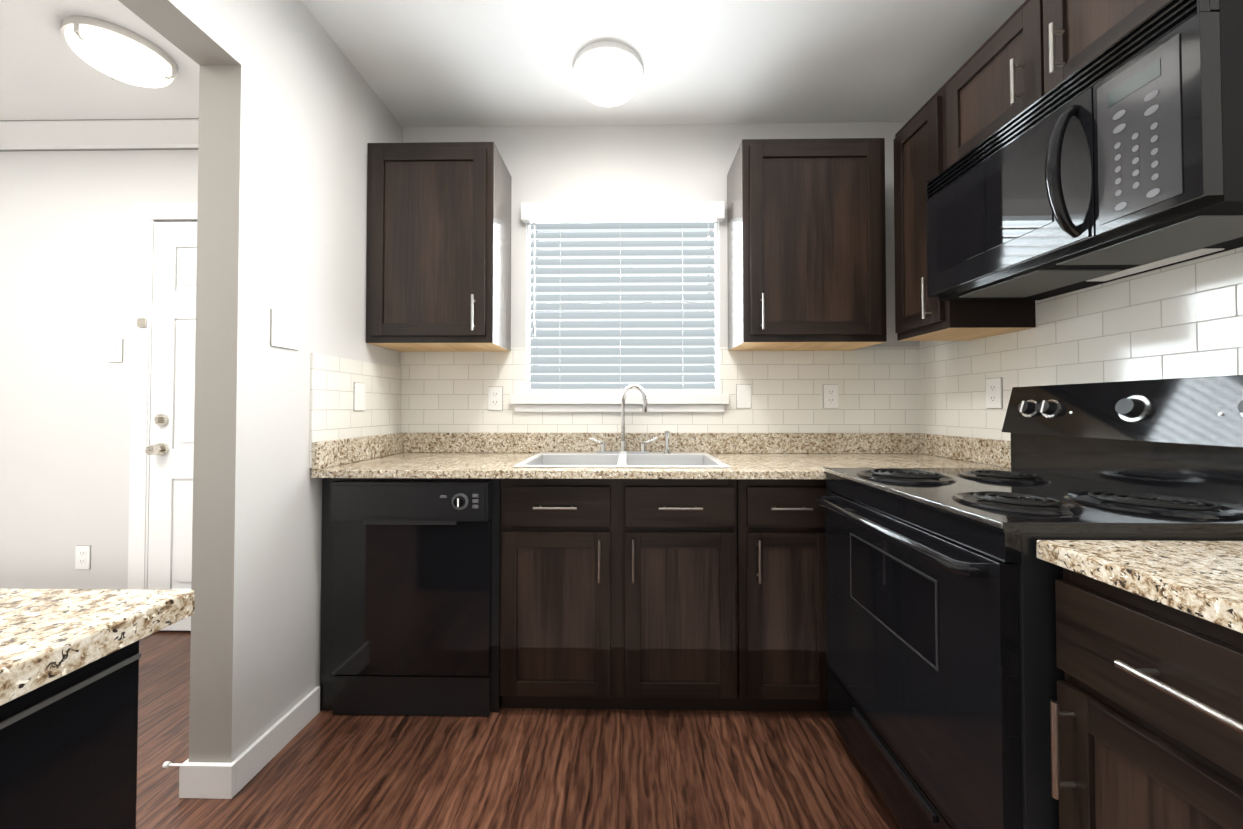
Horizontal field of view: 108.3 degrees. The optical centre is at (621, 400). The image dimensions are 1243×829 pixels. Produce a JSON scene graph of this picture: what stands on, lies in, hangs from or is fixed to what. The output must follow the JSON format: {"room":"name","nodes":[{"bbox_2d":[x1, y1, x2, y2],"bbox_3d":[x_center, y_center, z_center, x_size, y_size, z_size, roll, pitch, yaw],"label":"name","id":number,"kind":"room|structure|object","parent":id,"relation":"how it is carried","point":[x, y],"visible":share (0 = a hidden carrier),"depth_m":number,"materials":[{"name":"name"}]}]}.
{"room":"kitchen","nodes":[
{"label":"kitchen","id":0,"kind":"room"},
{"bbox_2d":[0,0,403,762],"bbox_3d":[-1.231,-0.152,0.416,0.128,2.600,3.750,0,-1,1],"label":"wall","id":1,"kind":"structure","parent":0,"point":[268,176],"depth_m":1.63,"materials":[{"name":"paint"}]},
{"bbox_2d":[75,545,90,568],"bbox_3d":[-2.781,0.810,2.317,0.076,0.122,0.009,0,-1,1],"label":"outlet","id":2,"kind":"object","parent":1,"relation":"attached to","point":[83,552],"depth_m":2.31,"materials":[{"name":"grey plastic"}]},
{"bbox_2d":[0,118,198,151],"bbox_3d":[-2.878,-1.367,2.315,3.227,0.108,0.088,0,-1,1],"label":"ceiling beam","id":3,"kind":"structure","parent":1,"relation":"attached to","point":[102,134],"depth_m":2.31,"materials":[{"name":"white paint"}]},
{"bbox_2d":[108,339,123,361],"bbox_3d":[-2.631,-0.260,2.328,0.076,0.122,0.018,0,-1,1],"label":"light switch","id":4,"kind":"object","parent":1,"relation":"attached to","point":[115,346],"depth_m":2.33,"materials":[{"name":"grey plastic"}]},
{"bbox_2d":[128,203,196,630],"bbox_3d":[-1.984,0.079,2.271,1.055,2.200,0.098,0,-1,1],"label":"entry door","id":5,"kind":"structure","parent":1,"relation":"in","point":[162,411],"depth_m":2.30,"materials":[{"name":"white wood"}]},
{"bbox_2d":[166,758,205,797],"bbox_3d":[-1.281,1.123,1.801,0.017,0.095,0.979,0,-1,1],"label":"baseboard","id":6,"kind":"structure","parent":1,"relation":"attached to","point":[192,775],"depth_m":1.31,"materials":[{"name":"white wood"}]},
{"bbox_2d":[206,686,319,798],"bbox_3d":[-1.154,1.118,1.499,0.039,0.095,0.377,0,-1,1],"label":"baseboard","id":7,"kind":"structure","parent":1,"relation":"attached to","point":[210,780],"depth_m":1.41,"materials":[{"name":"white wood"}]},
{"bbox_2d":[270,309,298,350],"bbox_3d":[-1.140,-0.239,1.530,0.018,0.122,0.122,0,-1,1],"label":"light switch","id":8,"kind":"object","parent":1,"relation":"attached to","point":[284,329],"depth_m":1.52,"materials":[{"name":"grey plastic"}]},
{"bbox_2d":[309,352,404,467],"bbox_3d":[-1.137,-0.012,1.971,0.008,0.530,0.635,0,-1,1],"label":"tile backsplash","id":9,"kind":"structure","parent":1,"relation":"attached to","point":[332,379],"depth_m":1.89,"materials":[{"name":"white tile"}]},
{"bbox_2d":[353,382,364,410],"bbox_3d":[-1.129,-0.017,1.938,0.009,0.122,0.076,0,-1,1],"label":"outlet","id":10,"kind":"object","parent":1,"relation":"attached to","point":[359,388],"depth_m":1.93,"materials":[{"name":"grey plastic"}]},
{"bbox_2d":[0,0,1025,126],"bbox_3d":[-1.522,-1.502,0.439,6.240,0.100,4.040,0,-1,1],"label":"ceiling","id":11,"kind":"structure","parent":0,"point":[437,63],"depth_m":1.87,"materials":[{"name":"paint"}]},
{"bbox_2d":[60,16,176,87],"bbox_3d":[-2.029,-1.378,1.825,0.316,0.100,0.317,0,-1,1],"label":"ceiling light","id":12,"kind":"object","parent":11,"relation":"attached to","point":[113,51],"visible":1,"depth_m":1.76,"materials":[{"name":"white metal"}]},
{"bbox_2d":[573,41,642,106],"bbox_3d":[-0.057,-1.366,1.933,0.300,0.120,0.300,0,-1,1],"label":"kitchen ceiling light","id":13,"kind":"object","parent":11,"relation":"attached to","point":[608,73],"visible":1,"depth_m":1.85,"materials":[{"name":"white glass"}]},
{"bbox_2d":[136,630,901,828],"bbox_3d":[-1.522,1.198,0.394,6.240,0.100,4.040,0,-1,1],"label":"floor","id":14,"kind":"structure","parent":0,"point":[528,768],"depth_m":1.41,"materials":[{"name":"brown wood"}]},
{"bbox_2d":[0,640,141,828],"bbox_3d":[-0.943,0.694,-0.048,0.773,0.894,1.120,0,-1,1],"label":"base cabinet","id":15,"kind":"object","parent":14,"relation":"on","point":[68,750],"visible":0.83,"depth_m":0.45,"materials":[{"name":"black wood"}]},
{"bbox_2d":[0,589,194,705],"bbox_3d":[-0.965,0.231,-0.037,0.890,0.030,1.165,0,-1,1],"label":"countertop","id":16,"kind":"structure","parent":15,"relation":"on","point":[47,636],"depth_m":0.46,"materials":[{"name":"stone"}]},
{"bbox_2d":[320,478,501,715],"bbox_3d":[-0.795,0.734,1.947,0.679,0.878,0.666,0,-1,1],"label":"dishwasher","id":17,"kind":"object","parent":14,"relation":"on","point":[410,596],"visible":0.94,"depth_m":1.66,"materials":[{"name":"black"}]},
{"bbox_2d":[500,478,755,710],"bbox_3d":[0.014,0.732,1.965,0.931,0.882,0.616,0,-1,1],"label":"base cabinet","id":18,"kind":"object","parent":14,"relation":"on","point":[678,594],"depth_m":1.66,"materials":[{"name":"black wood"}]},
{"bbox_2d":[311,433,1010,478],"bbox_3d":[0.181,0.223,1.948,2.626,0.132,0.650,0,-1,1],"label":"countertop","id":19,"kind":"structure","parent":18,"relation":"on","point":[500,455],"depth_m":2.02,"materials":[{"name":"stone"}]},
{"bbox_2d":[512,452,730,467],"bbox_3d":[0.004,0.341,1.972,0.830,0.174,0.547,0,-1,1],"label":"sink","id":20,"kind":"object","parent":19,"relation":"in","point":[649,460],"visible":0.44,"depth_m":2.13,"materials":[{"name":"silver metal"}]},
{"bbox_2d":[589,384,670,453],"bbox_3d":[0.040,0.090,2.139,0.398,0.334,0.155,0,-1,1],"label":"faucet","id":21,"kind":"object","parent":19,"relation":"on","point":[623,450],"visible":1,"depth_m":2.17,"materials":[{"name":"silver metal"}]},
{"bbox_2d":[756,479,829,711],"bbox_3d":[0.587,0.732,1.955,0.435,0.882,0.616,0,-1,1],"label":"base cabinet","id":22,"kind":"object","parent":14,"relation":"on","point":[792,669],"depth_m":1.65,"materials":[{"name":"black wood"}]},
{"bbox_2d":[816,375,1242,828],"bbox_3d":[1.046,0.554,1.209,0.771,1.215,0.770,0,-1,1],"label":"range","id":23,"kind":"object","parent":14,"relation":"on","point":[945,673],"visible":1,"depth_m":1.05,"materials":[{"name":"black metal"}]},
{"bbox_2d":[1050,568,1242,828],"bbox_3d":[1.128,0.719,0.547,0.685,0.862,0.531,0,-1,1],"label":"base cabinet","id":24,"kind":"object","parent":14,"relation":"on","point":[1146,719],"visible":0.88,"depth_m":0.66,"materials":[{"name":"black wood"}]},
{"bbox_2d":[1036,540,1242,632],"bbox_3d":[1.108,0.212,0.096,0.710,0.134,1.458,0,-1,1],"label":"countertop","id":25,"kind":"structure","parent":24,"relation":"on","point":[1202,579],"depth_m":0.69,"materials":[{"name":"stone"}]},
{"bbox_2d":[404,122,918,393],"bbox_3d":[-1.490,-0.120,2.376,6.240,2.600,0.120,0,-1,1],"label":"wall","id":26,"kind":"structure","parent":0,"point":[654,162],"depth_m":2.31,"materials":[{"name":"paint"}]},
{"bbox_2d":[366,142,511,351],"bbox_3d":[-0.853,-0.704,2.126,0.569,0.900,0.360,0,-1,1],"label":"upper cabinet","id":27,"kind":"object","parent":26,"relation":"attached to","point":[438,272],"visible":1,"depth_m":1.99,"materials":[{"name":"brown wood"}]},
{"bbox_2d":[488,386,502,409],"bbox_3d":[-0.643,-0.011,2.287,0.076,0.122,0.009,0,-1,1],"label":"outlet","id":28,"kind":"object","parent":26,"relation":"attached to","point":[495,393],"depth_m":2.28,"materials":[{"name":"grey plastic"}]},
{"bbox_2d":[510,394,728,411],"bbox_3d":[-0.011,0.014,2.298,1.100,0.090,0.102,0,-1,1],"label":"window sill","id":29,"kind":"structure","parent":26,"relation":"attached to","point":[612,402],"depth_m":2.25,"materials":[{"name":"white wood"}]},
{"bbox_2d":[528,222,716,383],"bbox_3d":[0.005,-0.500,2.377,0.990,0.980,0.040,0,-1,1],"label":"window","id":30,"kind":"structure","parent":26,"relation":"in","point":[570,231],"depth_m":2.38,"materials":[{"name":"white"}]},
{"bbox_2d":[521,201,724,393],"bbox_3d":[0.006,-0.514,2.300,1.022,0.965,0.105,0,-1,1],"label":"window blinds","id":31,"kind":"object","parent":30,"relation":"attached to","point":[620,216],"visible":0.98,"depth_m":2.32,"materials":[{"name":"grey plastic"}]},
{"bbox_2d":[405,347,916,432],"bbox_3d":[0.169,-0.007,2.282,2.610,0.530,0.008,0,-1,1],"label":"tile backsplash","id":32,"kind":"structure","parent":26,"relation":"attached to","point":[446,392],"depth_m":2.27,"materials":[{"name":"white tile"}]},
{"bbox_2d":[736,384,751,407],"bbox_3d":[0.618,-0.021,2.266,0.076,0.122,0.009,0,-1,1],"label":"light switch","id":33,"kind":"object","parent":26,"relation":"attached to","point":[743,391],"depth_m":2.26,"materials":[{"name":"grey plastic"}]},
{"bbox_2d":[727,138,886,350],"bbox_3d":[0.848,-0.704,2.098,0.625,0.900,0.360,0,-1,1],"label":"upper cabinet","id":34,"kind":"object","parent":26,"relation":"attached to","point":[806,245],"visible":1,"depth_m":1.96,"materials":[{"name":"brown wood"}]},
{"bbox_2d":[823,384,837,407],"bbox_3d":[1.053,-0.022,2.259,0.076,0.122,0.009,0,-1,1],"label":"outlet","id":35,"kind":"object","parent":26,"relation":"attached to","point":[830,391],"depth_m":2.26,"materials":[{"name":"grey plastic"}]},
{"bbox_2d":[1035,248,1236,300],"bbox_3d":[1.537,-0.153,0.371,0.120,2.600,3.750,0,-1,1],"label":"wall","id":36,"kind":"structure","parent":0,"point":[1236,248],"depth_m":1.30,"materials":[{"name":"paint"}]},
{"bbox_2d":[893,81,1035,340],"bbox_3d":[1.311,-0.710,1.782,0.360,0.900,0.318,0,-1,1],"label":"upper cabinet","id":37,"kind":"object","parent":36,"relation":"attached to","point":[920,148],"visible":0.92,"depth_m":1.76,"materials":[{"name":"brown wood"}]},
{"bbox_2d":[986,377,1002,408],"bbox_3d":[1.489,-0.029,1.795,0.009,0.122,0.076,0,-1,1],"label":"outlet","id":38,"kind":"object","parent":36,"relation":"attached to","point":[994,386],"depth_m":1.79,"materials":[{"name":"grey plastic"}]},
{"bbox_2d":[946,0,1169,167],"bbox_3d":[1.302,-0.983,1.234,0.360,0.372,0.784,0,-1,1],"label":"upper cabinet","id":39,"kind":"object","parent":36,"relation":"attached to","point":[1025,55],"visible":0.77,"depth_m":1.28,"materials":[{"name":"brown wood"}]},
{"bbox_2d":[926,0,1242,300],"bbox_3d":[1.251,-0.579,1.222,0.461,0.439,0.772,0,-1,1],"label":"over-the-range microwave","id":40,"kind":"object","parent":39,"relation":"attached to","point":[1121,157],"visible":1,"depth_m":1.03,"materials":[{"name":"black"}]},
{"bbox_2d":[917,247,1242,440],"bbox_3d":[1.480,-0.058,0.815,0.008,0.625,2.899,0,-1,1],"label":"tile backsplash","id":41,"kind":"structure","parent":36,"relation":"attached to","point":[1183,320],"depth_m":1.39,"materials":[{"name":"white tile"}]}
]}

